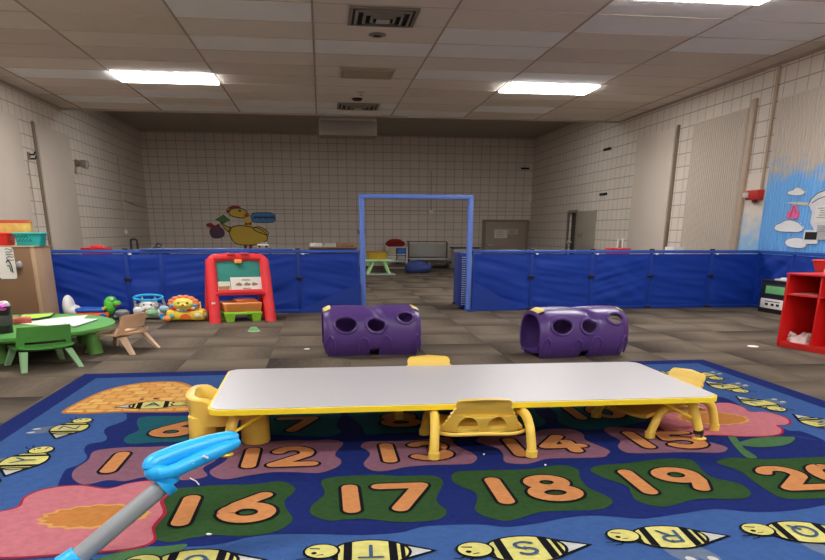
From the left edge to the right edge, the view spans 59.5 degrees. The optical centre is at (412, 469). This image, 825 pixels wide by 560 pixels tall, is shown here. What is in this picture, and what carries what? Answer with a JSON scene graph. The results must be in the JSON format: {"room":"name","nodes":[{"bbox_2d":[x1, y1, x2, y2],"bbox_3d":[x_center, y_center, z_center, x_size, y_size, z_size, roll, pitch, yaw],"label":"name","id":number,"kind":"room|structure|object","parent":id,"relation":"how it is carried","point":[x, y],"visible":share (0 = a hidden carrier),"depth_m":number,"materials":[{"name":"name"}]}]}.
{"room":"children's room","nodes":[
{"label":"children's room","id":0,"kind":"room"},
{"bbox_2d":[0,83,150,253],"bbox_3d":[-4.849,-2.651,5.909,0.100,2.942,22.950,-2,18,-7],"label":"wall","id":1,"kind":"structure","parent":0,"point":[97,137],"depth_m":13.12,"materials":[{"name":"tile"}]},
{"bbox_2d":[0,110,34,231],"bbox_3d":[-5.188,-3.576,9.236,0.050,1.903,1.380,-2,18,-7],"label":"board","id":2,"kind":"object","parent":1,"relation":"attached to","point":[15,201],"visible":0.52,"depth_m":9.37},
{"bbox_2d":[27,151,36,159],"bbox_3d":[-5.280,-4.358,10.019,0.123,0.115,0.080,-8,20,-24],"label":"wall bracket","id":3,"kind":"object","parent":1,"relation":"attached to","point":[28,153],"visible":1,"depth_m":10.00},
{"bbox_2d":[27,159,38,231],"bbox_3d":[-5.300,-3.734,10.114,0.015,1.150,0.015,-10,21,-28],"label":"trim","id":4,"kind":"structure","parent":1,"relation":"attached to","point":[27,159],"depth_m":10.08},
{"bbox_2d":[30,121,52,253],"bbox_3d":[-5.352,-3.963,10.456,0.030,1.970,0.060,-2,18,-7],"label":"trim","id":5,"kind":"structure","parent":1,"relation":"attached to","point":[32,122],"depth_m":10.39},
{"bbox_2d":[34,123,82,253],"bbox_3d":[-5.430,-4.212,11.154,0.050,1.903,1.390,-2,18,-7],"label":"board","id":6,"kind":"object","parent":1,"relation":"attached to","point":[54,150],"visible":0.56,"depth_m":11.02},
{"bbox_2d":[74,159,88,168],"bbox_3d":[-5.471,-5.045,11.936,0.228,0.150,0.140,2,18,4],"label":"wall spotlight","id":7,"kind":"object","parent":1,"relation":"attached to","point":[84,164],"visible":1,"depth_m":11.89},
{"bbox_2d":[117,157,126,229],"bbox_3d":[-5.878,-5.564,14.602,0.030,1.400,0.030,-10,21,-28],"label":"trim","id":8,"kind":"structure","parent":1,"relation":"attached to","point":[117,157],"depth_m":14.59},
{"bbox_2d":[139,131,533,265],"bbox_3d":[-1.630,-6.406,17.300,9.350,2.942,0.100,-2,18,-7],"label":"wall","id":9,"kind":"structure","parent":0,"point":[191,172],"depth_m":17.12,"materials":[{"name":"tile"}]},
{"bbox_2d":[206,205,275,247],"bbox_3d":[-4.063,-5.726,17.143,1.631,1.025,0.042,-2,18,-7],"label":"mural","id":10,"kind":"object","parent":9,"relation":"attached to","point":[246,235],"visible":0.97,"depth_m":17.14},
{"bbox_2d":[216,216,228,221],"bbox_3d":[-4.483,-5.915,17.039,0.334,0.179,0.016,-2,18,-7],"label":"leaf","id":11,"kind":"object","parent":10,"relation":"on","point":[222,218],"depth_m":17.03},
{"bbox_2d":[148,208,529,211],"bbox_3d":[-1.623,-6.215,17.299,9.110,0.018,0.018,-2,18,-7],"label":"trim","id":12,"kind":"structure","parent":9,"relation":"attached to","point":[148,208],"depth_m":17.30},
{"bbox_2d":[430,170,431,209],"bbox_3d":[0.450,-6.713,17.387,0.026,0.910,0.026,5,19,15],"label":"trim","id":13,"kind":"structure","parent":9,"relation":"attached to","point":[431,170],"depth_m":17.39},
{"bbox_2d":[481,220,528,253],"bbox_3d":[2.300,-5.628,17.941,1.170,1.100,0.114,-2,18,-7],"label":"bulletin board","id":14,"kind":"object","parent":9,"relation":"in","point":[519,241],"depth_m":17.89,"materials":[{"name":"paint"}]},
{"bbox_2d":[494,230,506,237],"bbox_3d":[2.185,-5.835,17.860,0.325,0.199,0.006,-2,18,-7],"label":"notice","id":15,"kind":"object","parent":14,"relation":"attached to","point":[497,233],"visible":1,"depth_m":17.86,"materials":[{"name":"paper"}]},
{"bbox_2d":[104,111,571,138],"bbox_3d":[-1.302,-7.009,14.287,9.350,0.100,5.480,-2,18,-7],"label":"ceiling","id":16,"kind":"structure","parent":0,"point":[141,121],"depth_m":15.22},
{"bbox_2d":[319,116,376,139],"bbox_3d":[-1.141,-6.131,12.667,1.000,0.547,0.520,-2,18,-7],"label":"hanging unit","id":17,"kind":"object","parent":16,"relation":"hanging from","point":[329,128],"visible":0.85,"depth_m":12.49,"materials":[{"name":"metal"}]},
{"bbox_2d":[0,0,824,122],"bbox_3d":[0.067,-3.205,3.519,9.150,0.340,17.620,-2,18,-7],"label":"ceiling","id":18,"kind":"structure","parent":0,"point":[267,57],"depth_m":7.66,"materials":[{"name":"tile"}]},
{"bbox_2d":[109,70,219,84],"bbox_3d":[-3.051,-4.886,8.947,1.219,0.080,0.610,-2,18,-7],"label":"ceiling light","id":19,"kind":"object","parent":18,"relation":"attached to","point":[124,76],"visible":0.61,"depth_m":8.87,"materials":[{"name":"plastic"}]},
{"bbox_2d":[337,102,379,110],"bbox_3d":[-0.828,-5.499,10.964,0.630,0.047,0.540,-2,18,-7],"label":"ceiling vent","id":20,"kind":"object","parent":18,"relation":"in","point":[340,106],"visible":1,"depth_m":10.84,"materials":[{"name":"metal"}]},
{"bbox_2d":[341,68,394,79],"bbox_3d":[-0.543,-4.753,8.669,0.620,0.019,0.520,-2,18,-7],"label":"ceiling vent","id":21,"kind":"object","parent":18,"relation":"in","point":[352,73],"visible":1,"depth_m":8.62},
{"bbox_2d":[344,70,391,78],"bbox_3d":[-0.543,-4.750,8.670,0.550,0.014,0.411,-2,18,-7],"label":"grille","id":22,"kind":"object","parent":21,"relation":"attached to","point":[359,74],"depth_m":8.67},
{"bbox_2d":[369,32,385,37],"bbox_3d":[-0.339,-4.193,6.971,0.170,0.012,0.170,-2,18,-7],"label":"ceiling speaker","id":23,"kind":"object","parent":18,"relation":"attached to","point":[376,34],"visible":1,"depth_m":6.95,"materials":[{"name":"metal"}]},
{"bbox_2d":[348,5,420,27],"bbox_3d":[-0.262,-3.975,6.368,0.600,0.047,0.570,-2,18,-7],"label":"ceiling vent","id":24,"kind":"object","parent":18,"relation":"in","point":[369,16],"visible":1,"depth_m":6.29,"materials":[{"name":"metal"}]},
{"bbox_2d":[498,82,600,94],"bbox_3d":[1.791,-5.046,9.505,1.219,0.080,0.610,-2,18,-7],"label":"ceiling light","id":25,"kind":"object","parent":18,"relation":"attached to","point":[511,87],"visible":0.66,"depth_m":9.43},
{"bbox_2d":[657,0,767,4],"bbox_3d":[2.288,-3.741,5.569,1.219,0.080,0.610,-2,18,-7],"label":"ceiling light","id":26,"kind":"object","parent":18,"relation":"attached to","point":[750,2],"visible":1,"depth_m":5.84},
{"bbox_2d":[0,266,824,424],"bbox_3d":[-0.264,-1.359,6.917,9.350,0.100,23.150,-2,18,-7],"label":"floor","id":27,"kind":"structure","parent":0,"point":[722,336],"depth_m":5.51,"materials":[{"name":"tile"}]},
{"bbox_2d":[0,245,59,314],"bbox_3d":[-3.926,-1.648,6.473,1.245,0.692,0.445,-2,18,-7],"label":"base cabinet","id":28,"kind":"object","parent":27,"relation":"on","point":[33,290],"depth_m":6.38,"materials":[{"name":"brown wood"}]},
{"bbox_2d":[0,232,14,245],"bbox_3d":[-3.679,-2.048,6.411,0.251,0.110,0.260,-2,18,-7],"label":"storage bin","id":29,"kind":"object","parent":28,"relation":"on","point":[6,238],"visible":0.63,"depth_m":6.35,"materials":[{"name":"red plastic"}]},
{"bbox_2d":[0,247,16,278],"bbox_3d":[-3.532,-1.795,6.274,0.145,0.267,0.010,-2,18,-7],"label":"page","id":30,"kind":"object","parent":28,"relation":"attached to","point":[8,270],"visible":1,"depth_m":6.28,"materials":[{"name":"white paper"}]},
{"bbox_2d":[0,220,32,231],"bbox_3d":[-3.687,-2.153,6.555,0.444,0.218,0.068,-2,18,-7],"label":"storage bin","id":31,"kind":"object","parent":28,"relation":"on","point":[5,225],"visible":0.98,"depth_m":6.52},
{"bbox_2d":[12,232,47,245],"bbox_3d":[-3.396,-2.047,6.409,0.254,0.111,0.210,-2,18,-7],"label":"storage bin","id":32,"kind":"object","parent":28,"relation":"on","point":[22,238],"visible":1,"depth_m":6.36,"materials":[{"name":"teal plastic"}]},
{"bbox_2d":[4,324,83,373],"bbox_3d":[-2.363,-0.794,4.587,0.368,0.271,0.378,-16,24,-40],"label":"child chair","id":33,"kind":"object","parent":27,"relation":"on","point":[63,331],"visible":1,"depth_m":4.47,"materials":[{"name":"green plastic"}]},
{"bbox_2d":[0,314,114,363],"bbox_3d":[-2.828,-0.928,5.129,1.349,0.194,1.480,-2,18,-7],"label":"table","id":34,"kind":"object","parent":27,"relation":"on","point":[86,333],"visible":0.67,"depth_m":5.04,"materials":[{"name":"plastic"}]},
{"bbox_2d":[0,305,12,333],"bbox_3d":[-2.687,-0.979,4.707,0.152,0.171,0.152,-2,18,-7],"label":"basket","id":35,"kind":"object","parent":34,"relation":"on","point":[6,319],"visible":0.85,"depth_m":4.68,"materials":[{"name":"metal"}]},
{"bbox_2d":[0,303,6,310],"bbox_3d":[-2.662,-1.043,4.662,0.084,0.063,0.084,-2,18,-7],"label":"ball","id":36,"kind":"object","parent":35,"relation":"in","point":[1,304],"visible":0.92,"depth_m":4.64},
{"bbox_2d":[13,316,31,323],"bbox_3d":[-2.819,-1.072,5.184,0.146,0.042,0.106,-10,21,-28],"label":"box","id":37,"kind":"object","parent":34,"relation":"on","point":[23,319],"visible":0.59,"depth_m":5.15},
{"bbox_2d":[18,312,55,320],"bbox_3d":[-2.872,-1.161,5.490,0.235,0.018,0.459,-6,19,-18],"label":"tray","id":38,"kind":"object","parent":34,"relation":"on","point":[35,316],"visible":0.69,"depth_m":5.55,"materials":[{"name":"green plastic"}]},
{"bbox_2d":[22,315,87,325],"bbox_3d":[-2.548,-1.107,5.358,0.400,0.004,0.652,5,19,15],"label":"paper sheet","id":39,"kind":"object","parent":34,"relation":"on","point":[53,321],"visible":0.67,"depth_m":5.27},
{"bbox_2d":[63,318,97,326],"bbox_3d":[-2.422,-1.061,5.201,0.171,0.004,0.507,-1,18,-3],"label":"paper sheet","id":40,"kind":"object","parent":34,"relation":"on","point":[78,321],"visible":0.94,"depth_m":5.23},
{"bbox_2d":[62,295,129,319],"bbox_3d":[-3.050,-1.567,6.968,0.620,0.235,0.260,-2,18,-7],"label":"toy","id":41,"kind":"object","parent":27,"relation":"on","point":[110,303],"visible":0.86,"depth_m":6.91,"materials":[{"name":"white plastic"}]},
{"bbox_2d":[80,247,112,253],"bbox_3d":[-4.224,-2.683,9.739,0.355,0.600,0.320,-2,18,-7],"label":"storage bin","id":42,"kind":"object","parent":27,"relation":"on","point":[83,248],"visible":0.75,"depth_m":9.52,"materials":[{"name":"red plastic"}]},
{"bbox_2d":[90,245,102,247],"bbox_3d":[-4.220,-2.971,9.644,0.160,0.050,0.120,-8,20,-23],"label":"block","id":43,"kind":"object","parent":42,"relation":"on","point":[91,246],"visible":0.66,"depth_m":9.59,"materials":[{"name":"red plastic"}]},
{"bbox_2d":[81,249,111,253],"bbox_3d":[-4.224,-2.681,9.740,0.334,0.596,0.300,-2,18,-7],"label":"tub","id":44,"kind":"object","parent":42,"relation":"in","point":[81,249],"depth_m":9.52,"materials":[{"name":"plastic"}]},
{"bbox_2d":[85,311,159,354],"bbox_3d":[-2.100,-0.997,5.205,0.378,0.271,0.368,4,19,10],"label":"child chair","id":45,"kind":"object","parent":27,"relation":"on","point":[133,320],"visible":0.97,"depth_m":5.10,"materials":[{"name":"beige wood"}]},
{"bbox_2d":[130,238,138,253],"bbox_3d":[-3.963,-2.915,10.268,0.118,0.716,0.404,-2,18,-7],"label":"folding chair","id":46,"kind":"object","parent":27,"relation":"on","point":[131,239],"visible":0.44,"depth_m":10.30,"materials":[{"name":"black metal"}]},
{"bbox_2d":[133,294,168,318],"bbox_3d":[-2.547,-1.593,7.050,0.355,0.239,0.260,-2,18,-7],"label":"toy","id":47,"kind":"object","parent":27,"relation":"on","point":[151,306],"visible":0.94,"depth_m":6.99,"materials":[{"name":"white plastic"}]},
{"bbox_2d":[149,243,169,253],"bbox_3d":[-3.579,-2.880,10.265,0.276,0.651,0.240,-2,18,-7],"label":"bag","id":48,"kind":"object","parent":27,"relation":"on","point":[155,246],"visible":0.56,"depth_m":10.16,"materials":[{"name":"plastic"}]},
{"bbox_2d":[163,295,208,321],"bbox_3d":[-2.163,-1.545,6.892,0.420,0.246,0.231,-2,18,-7],"label":"toy","id":49,"kind":"object","parent":27,"relation":"on","point":[185,307],"visible":1,"depth_m":6.83,"materials":[{"name":"yellow plastic"}]},
{"bbox_2d":[50,248,360,314],"bbox_3d":[-2.078,-1.935,7.428,3.093,0.654,0.086,-3,19,-10],"label":"divider","id":50,"kind":"object","parent":27,"relation":"on","point":[301,283],"visible":0.71,"depth_m":7.35,"materials":[{"name":"fabric"}]},
{"bbox_2d":[140,248,292,249],"bbox_3d":[-1.980,-2.243,7.346,1.500,0.012,0.070,-3,19,-10],"label":"bar","id":51,"kind":"object","parent":50,"relation":"on","point":[141,248],"visible":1,"depth_m":7.32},
{"bbox_2d":[205,253,275,323],"bbox_3d":[-1.677,-1.759,6.944,0.628,0.628,0.440,-7,20,-21],"label":"easel","id":52,"kind":"object","parent":27,"relation":"on","point":[218,267],"visible":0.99,"depth_m":6.80,"materials":[{"name":"red plastic"}]},
{"bbox_2d":[218,281,230,289],"bbox_3d":[-1.774,-1.720,6.781,0.125,0.088,0.022,-7,20,-21],"label":"photo card","id":53,"kind":"object","parent":52,"relation":"on","point":[221,285],"visible":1,"depth_m":6.78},
{"bbox_2d":[219,286,229,289],"bbox_3d":[-1.769,-1.703,6.782,0.106,0.041,0.011,-7,20,-21],"label":"photo","id":54,"kind":"object","parent":53,"relation":"attached to","point":[220,287],"depth_m":6.78},
{"bbox_2d":[216,289,265,295],"bbox_3d":[-1.627,-1.681,6.838,0.470,0.052,0.070,-7,20,-21],"label":"tray","id":55,"kind":"object","parent":52,"relation":"on","point":[241,291],"depth_m":6.81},
{"bbox_2d":[230,277,261,289],"bbox_3d":[-1.573,-1.763,6.855,0.300,0.125,0.029,-7,20,-21],"label":"picture card","id":56,"kind":"object","parent":52,"relation":"on","point":[237,283],"visible":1,"depth_m":6.85,"materials":[{"name":"white paper"}]},
{"bbox_2d":[236,282,257,285],"bbox_3d":[-1.573,-1.760,6.853,0.217,0.034,0.010,-7,20,-21],"label":"picture","id":57,"kind":"object","parent":56,"relation":"attached to","point":[237,283],"depth_m":6.85},
{"bbox_2d":[219,298,261,321],"bbox_3d":[-1.664,-1.548,6.991,0.370,0.199,0.310,-7,20,-22],"label":"table","id":58,"kind":"object","parent":27,"relation":"on","point":[251,307],"visible":0.98,"depth_m":6.88,"materials":[{"name":"plastic"}]},
{"bbox_2d":[219,300,261,311],"bbox_3d":[-1.664,-1.581,6.980,0.370,0.092,0.310,-7,20,-22],"label":"tray","id":59,"kind":"object","parent":58,"relation":"on","point":[225,305],"depth_m":6.87,"materials":[{"name":"orange plastic"}]},
{"bbox_2d":[248,327,259,331],"bbox_3d":[-1.371,-1.212,6.235,0.104,0.040,0.104,-2,18,-7],"label":"bowl","id":60,"kind":"object","parent":27,"relation":"on","point":[251,329],"visible":1,"depth_m":6.21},
{"bbox_2d":[255,247,271,253],"bbox_3d":[-2.027,-2.721,9.877,0.223,0.608,0.240,-2,18,-7],"label":"stand","id":61,"kind":"object","parent":27,"relation":"on","point":[255,247],"visible":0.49,"depth_m":9.74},
{"bbox_2d":[257,242,268,247],"bbox_3d":[-2.025,-3.040,9.771,0.150,0.064,0.084,-2,18,-7],"label":"toy car","id":62,"kind":"object","parent":61,"relation":"on","point":[265,244],"visible":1,"depth_m":9.74,"materials":[{"name":"white plastic"}]},
{"bbox_2d":[309,247,356,253],"bbox_3d":[-1.108,-2.802,10.126,0.655,0.614,0.300,-2,18,-7],"label":"bookcase","id":63,"kind":"object","parent":27,"relation":"on","point":[310,248],"visible":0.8,"depth_m":9.93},
{"bbox_2d":[310,243,321,246],"bbox_3d":[-1.334,-3.103,9.975,0.170,0.052,0.182,-2,18,-7],"label":"carton","id":64,"kind":"object","parent":63,"relation":"on","point":[311,244],"visible":1,"depth_m":9.89,"materials":[{"name":"cardboard"}]},
{"bbox_2d":[325,243,335,246],"bbox_3d":[-1.136,-3.108,9.998,0.156,0.048,0.182,-2,18,-7],"label":"carton","id":65,"kind":"object","parent":63,"relation":"on","point":[326,244],"visible":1,"depth_m":9.91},
{"bbox_2d":[336,242,353,246],"bbox_3d":[-0.934,-3.122,10.019,0.248,0.062,0.182,-2,18,-7],"label":"carton","id":66,"kind":"object","parent":63,"relation":"on","point":[338,244],"visible":1,"depth_m":9.93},
{"bbox_2d":[321,304,420,355],"bbox_3d":[-0.299,-1.002,5.147,0.682,0.335,0.409,-3,19,-9],"label":"tunnel","id":67,"kind":"object","parent":27,"relation":"on","point":[390,329],"visible":1,"depth_m":5.00,"materials":[{"name":"purple plastic"}]},
{"bbox_2d":[365,259,395,274],"bbox_3d":[-0.652,-4.015,14.312,0.598,0.292,0.500,-2,18,-7],"label":"table","id":68,"kind":"object","parent":27,"relation":"on","point":[384,261],"visible":0.88,"depth_m":14.13,"materials":[{"name":"green plastic"}]},
{"bbox_2d":[366,251,387,259],"bbox_3d":[-0.697,-4.224,14.237,0.439,0.150,0.325,-2,18,-7],"label":"straw basket","id":69,"kind":"object","parent":68,"relation":"on","point":[373,255],"visible":1,"depth_m":14.14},
{"bbox_2d":[388,266,404,268],"bbox_3d":[-0.340,-4.745,16.936,0.591,0.030,0.731,-2,18,-7],"label":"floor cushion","id":70,"kind":"object","parent":27,"relation":"on","point":[389,267],"visible":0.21,"depth_m":16.60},
{"bbox_2d":[385,246,407,265],"bbox_3d":[-0.392,-5.103,17.305,0.517,0.478,0.400,-2,18,-7],"label":"storage rack","id":71,"kind":"object","parent":27,"relation":"on","point":[386,247],"visible":0.55,"depth_m":17.12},
{"bbox_2d":[388,248,395,253],"bbox_3d":[-0.498,-5.217,17.233,0.191,0.120,0.300,-2,18,-7],"label":"storage box","id":72,"kind":"object","parent":71,"relation":"on","point":[390,250],"visible":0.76,"depth_m":17.10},
{"bbox_2d":[388,255,395,260],"bbox_3d":[-0.498,-5.063,17.284,0.191,0.120,0.300,-2,18,-7],"label":"storage box","id":73,"kind":"object","parent":71,"relation":"on","point":[393,257],"visible":0.63,"depth_m":17.14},
{"bbox_2d":[385,239,404,246],"bbox_3d":[-0.412,-5.403,17.197,0.474,0.175,0.332,-2,18,-7],"label":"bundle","id":74,"kind":"object","parent":71,"relation":"on","point":[392,242],"visible":1,"depth_m":17.08,"materials":[{"name":"red fabric"}]},
{"bbox_2d":[396,248,404,253],"bbox_3d":[-0.280,-5.224,17.258,0.191,0.120,0.300,-2,18,-7],"label":"storage box","id":75,"kind":"object","parent":71,"relation":"on","point":[398,250],"visible":1,"depth_m":17.12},
{"bbox_2d":[396,255,404,260],"bbox_3d":[-0.281,-5.070,17.309,0.191,0.120,0.300,-2,18,-7],"label":"storage box","id":76,"kind":"object","parent":71,"relation":"on","point":[398,257],"visible":1,"depth_m":17.18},
{"bbox_2d":[0,360,824,559],"bbox_3d":[0.203,-0.148,3.078,4.148,0.019,3.405,-2,18,-7],"label":"rug","id":77,"kind":"object","parent":27,"relation":"on","point":[353,485],"visible":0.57,"depth_m":2.45,"materials":[{"name":"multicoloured carpet"}]},
{"bbox_2d":[55,431,240,559],"bbox_3d":[-0.705,0.119,1.789,0.615,0.340,0.214,-9,20,-26],"label":"toy","id":78,"kind":"object","parent":77,"relation":"on","point":[164,467],"visible":1,"depth_m":1.84,"materials":[{"name":"blue plastic"}]},
{"bbox_2d":[185,384,270,444],"bbox_3d":[-0.756,-0.230,2.970,0.322,0.200,0.320,-4,19,-12],"label":"chair","id":79,"kind":"object","parent":77,"relation":"on","point":[198,397],"visible":0.7,"depth_m":2.86,"materials":[{"name":"yellow plastic"}]},
{"bbox_2d":[394,355,450,419],"bbox_3d":[0.102,-0.404,3.455,0.420,0.232,0.388,-2,18,-8],"label":"chair","id":80,"kind":"object","parent":77,"relation":"on","point":[423,360],"visible":0.04,"depth_m":3.57,"materials":[{"name":"yellow plastic"}]},
{"bbox_2d":[208,362,716,457],"bbox_3d":[0.190,-0.296,3.200,2.030,0.190,0.836,-2,18,-7],"label":"table","id":81,"kind":"object","parent":77,"relation":"on","point":[261,392],"visible":0.89,"depth_m":3.02,"materials":[{"name":"laminate"}]},
{"bbox_2d":[419,398,537,459],"bbox_3d":[0.253,-0.209,2.870,0.420,0.232,0.388,-1,18,-5],"label":"chair","id":82,"kind":"object","parent":77,"relation":"on","point":[484,416],"visible":0.97,"depth_m":2.73,"materials":[{"name":"yellow plastic"}]},
{"bbox_2d":[591,368,719,438],"bbox_3d":[1.084,-0.319,3.215,0.388,0.232,0.420,-7,20,-21],"label":"chair","id":83,"kind":"object","parent":77,"relation":"on","point":[658,411],"visible":0.47,"depth_m":3.12,"materials":[{"name":"yellow plastic"}]},
{"bbox_2d":[359,194,474,311],"bbox_3d":[0.040,-2.304,7.719,1.270,1.192,0.240,-2,18,-7],"label":"doorway frame","id":84,"kind":"object","parent":27,"relation":"on","point":[470,198],"visible":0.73,"depth_m":7.62,"materials":[{"name":"metal"}]},
{"bbox_2d":[405,260,431,272],"bbox_3d":[0.127,-4.226,15.001,0.576,0.266,0.525,-2,18,-7],"label":"bean bag","id":85,"kind":"object","parent":27,"relation":"on","point":[416,266],"visible":0.98,"depth_m":14.83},
{"bbox_2d":[406,241,448,266],"bbox_3d":[0.366,-5.185,17.374,1.024,0.598,0.500,-2,18,-7],"label":"whiteboard","id":86,"kind":"object","parent":27,"relation":"on","point":[414,250],"visible":0.94,"depth_m":17.50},
{"bbox_2d":[425,261,452,267],"bbox_3d":[0.643,-4.816,16.959,0.640,0.160,0.320,-2,18,-7],"label":"bench","id":87,"kind":"object","parent":27,"relation":"on","point":[429,262],"visible":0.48,"depth_m":16.80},
{"bbox_2d":[452,252,465,308],"bbox_3d":[0.561,-2.187,8.316,0.120,0.600,0.692,-1,18,-3],"label":"divider","id":88,"kind":"object","parent":27,"relation":"on","point":[459,257],"visible":0.66,"depth_m":8.07,"materials":[{"name":"fabric"}]},
{"bbox_2d":[450,247,480,267],"bbox_3d":[1.219,-4.935,16.769,0.659,0.451,0.460,-2,18,-7],"label":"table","id":89,"kind":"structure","parent":27,"relation":"on","point":[453,249],"depth_m":16.52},
{"bbox_2d":[520,305,628,358],"bbox_3d":[1.144,-0.987,5.123,0.682,0.335,0.409,-5,19,-16],"label":"tunnel","id":90,"kind":"object","parent":27,"relation":"on","point":[550,332],"visible":1,"depth_m":5.00,"materials":[{"name":"purple plastic"}]},
{"bbox_2d":[605,248,630,253],"bbox_3d":[2.949,-2.887,10.451,0.300,0.611,0.320,-2,18,-7],"label":"storage bin","id":91,"kind":"object","parent":27,"relation":"on","point":[605,248],"visible":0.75,"depth_m":10.23,"materials":[{"name":"red plastic"}]},
{"bbox_2d":[616,238,623,247],"bbox_3d":[3.042,-3.034,10.690,0.140,0.743,0.030,-2,18,-7],"label":"stand","id":92,"kind":"object","parent":27,"relation":"on","point":[619,243],"visible":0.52,"depth_m":10.59,"materials":[{"name":"plastic"}]},
{"bbox_2d":[471,249,824,310],"bbox_3d":[2.431,-1.894,7.375,3.449,0.654,1.910,-2,18,-7],"label":"divider","id":93,"kind":"object","parent":27,"relation":"on","point":[500,282],"visible":0.79,"depth_m":8.10,"materials":[{"name":"fabric"}]},
{"bbox_2d":[664,247,683,253],"bbox_3d":[3.393,-2.572,9.444,0.145,0.650,0.240,-2,18,-7],"label":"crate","id":94,"kind":"object","parent":27,"relation":"on","point":[666,248],"visible":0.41,"depth_m":9.25,"materials":[{"name":"plastic"}]},
{"bbox_2d":[758,279,785,314],"bbox_3d":[3.962,-1.870,7.817,0.168,0.345,0.450,-3,19,-8],"label":"oven","id":95,"kind":"object","parent":27,"relation":"on","point":[772,292],"visible":0.67,"depth_m":7.80,"materials":[{"name":"plastic"}]},
{"bbox_2d":[765,300,779,306],"bbox_3d":[3.885,-1.792,7.798,0.003,0.048,0.260,-3,19,-8],"label":"print","id":96,"kind":"object","parent":95,"relation":"attached to","point":[777,305],"depth_m":7.79},
{"bbox_2d":[776,272,824,354],"bbox_3d":[3.183,-1.050,5.007,0.346,0.548,1.252,-6,19,-19],"label":"shelf","id":97,"kind":"object","parent":27,"relation":"on","point":[800,314],"visible":0.94,"depth_m":5.48,"materials":[{"name":"paint"}]},
{"bbox_2d":[787,331,810,343],"bbox_3d":[2.964,-1.005,5.467,0.192,0.076,0.239,-6,19,-19],"label":"plastic bag","id":98,"kind":"object","parent":97,"relation":"on","point":[803,338],"visible":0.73,"depth_m":5.43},
{"bbox_2d":[793,293,818,295],"bbox_3d":[2.974,-1.299,5.349,0.170,0.006,0.220,-6,19,-19],"label":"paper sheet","id":99,"kind":"object","parent":97,"relation":"on","point":[811,294],"visible":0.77,"depth_m":5.38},
{"bbox_2d":[812,259,824,271],"bbox_3d":[3.226,-1.583,5.603,0.176,0.088,0.187,-6,19,-19],"label":"storage bin","id":100,"kind":"object","parent":97,"relation":"on","point":[819,264],"visible":0.98,"depth_m":5.60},
{"bbox_2d":[450,247,480,248],"bbox_3d":[1.220,-5.135,16.702,0.659,0.030,0.460,-2,18,-7],"label":"countertop","id":101,"kind":"structure","parent":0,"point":[450,247],"depth_m":16.48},
{"bbox_2d":[528,49,824,253],"bbox_3d":[4.355,-2.956,6.971,0.140,2.942,22.950,-2,18,-7],"label":"wall","id":102,"kind":"structure","parent":0,"point":[571,167],"depth_m":12.48,"materials":[{"name":"tile"}]},
{"bbox_2d":[565,210,577,253],"bbox_3d":[3.327,-4.735,15.022,0.140,1.250,0.620,-2,18,-7],"label":"door frame","id":103,"kind":"structure","parent":102,"relation":"in","point":[572,241],"depth_m":15.08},
{"bbox_2d":[575,210,596,253],"bbox_3d":[3.373,-4.584,14.144,0.060,0.915,1.000,-2,18,-7],"label":"door","id":104,"kind":"structure","parent":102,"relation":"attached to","point":[586,220],"depth_m":14.06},
{"bbox_2d":[627,128,676,253],"bbox_3d":[3.717,-4.216,11.306,0.050,1.903,1.340,-2,18,-7],"label":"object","id":105,"kind":"object","parent":102,"relation":"attached to","point":[654,155],"visible":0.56,"depth_m":11.19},
{"bbox_2d":[663,125,680,253],"bbox_3d":[3.809,-3.989,10.645,0.035,1.990,0.050,-2,18,-7],"label":"trim","id":106,"kind":"structure","parent":102,"relation":"attached to","point":[678,126],"depth_m":10.57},
{"bbox_2d":[680,107,749,253],"bbox_3d":[3.937,-3.623,9.520,0.062,1.903,1.330,-2,18,-7],"label":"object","id":107,"kind":"object","parent":102,"relation":"attached to","point":[718,142],"visible":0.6,"depth_m":9.38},
{"bbox_2d":[730,98,758,253],"bbox_3d":[4.035,-3.409,8.831,0.040,2.030,0.095,-2,18,-7],"label":"trim","id":108,"kind":"structure","parent":102,"relation":"attached to","point":[754,102],"depth_m":8.74,"materials":[{"name":"wood"}]},
{"bbox_2d":[742,189,764,202],"bbox_3d":[4.031,-3.234,8.541,0.125,0.140,0.260,-2,18,-7],"label":"fire alarm","id":109,"kind":"object","parent":102,"relation":"attached to","point":[754,195],"visible":1,"depth_m":8.49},
{"bbox_2d":[760,65,780,188],"bbox_3d":[4.086,-3.884,8.248,0.033,1.300,0.033,5,19,15],"label":"trim","id":110,"kind":"structure","parent":102,"relation":"attached to","point":[779,66],"depth_m":8.23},
{"bbox_2d":[756,85,824,257],"bbox_3d":[4.173,-2.989,7.604,0.074,1.905,1.507,-2,18,-7],"label":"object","id":111,"kind":"object","parent":102,"relation":"attached to","point":[795,186],"visible":0.71,"depth_m":7.76,"materials":[{"name":"paint"}]},
{"bbox_2d":[802,230,817,243],"bbox_3d":[4.163,-2.431,7.543,0.006,0.137,0.243,-2,18,-7],"label":"paper notice","id":112,"kind":"object","parent":111,"relation":"attached to","point":[810,236],"visible":1,"depth_m":7.55,"materials":[{"name":"white paper"}]},
{"bbox_2d":[804,232,816,239],"bbox_3d":[4.161,-2.441,7.539,0.002,0.076,0.194,-2,18,-7],"label":"print","id":113,"kind":"object","parent":112,"relation":"attached to","point":[807,235],"depth_m":7.54,"materials":[{"name":"paper"}]},
{"bbox_2d":[813,206,824,221],"bbox_3d":[4.180,-2.603,7.348,0.006,0.159,0.262,-2,18,-7],"label":"paper notice","id":114,"kind":"object","parent":111,"relation":"attached to","point":[819,216],"visible":1,"depth_m":7.39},
{"bbox_2d":[816,225,824,239],"bbox_3d":[4.186,-2.411,7.337,0.006,0.144,0.249,-2,18,-7],"label":"paper notice","id":115,"kind":"object","parent":111,"relation":"attached to","point":[820,231],"visible":1,"depth_m":7.39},
{"label":"outside","id":116,"kind":"structure","parent":0,"visible":0},
{"bbox_2d":[737,172,767,253],"bbox_3d":[4.082,-3.005,8.693,0.004,1.050,0.570,-2,18,-7],"label":"sky","id":117,"kind":"structure","parent":116,"point":[752,212],"depth_m":8.68,"materials":[{"name":"paint"}]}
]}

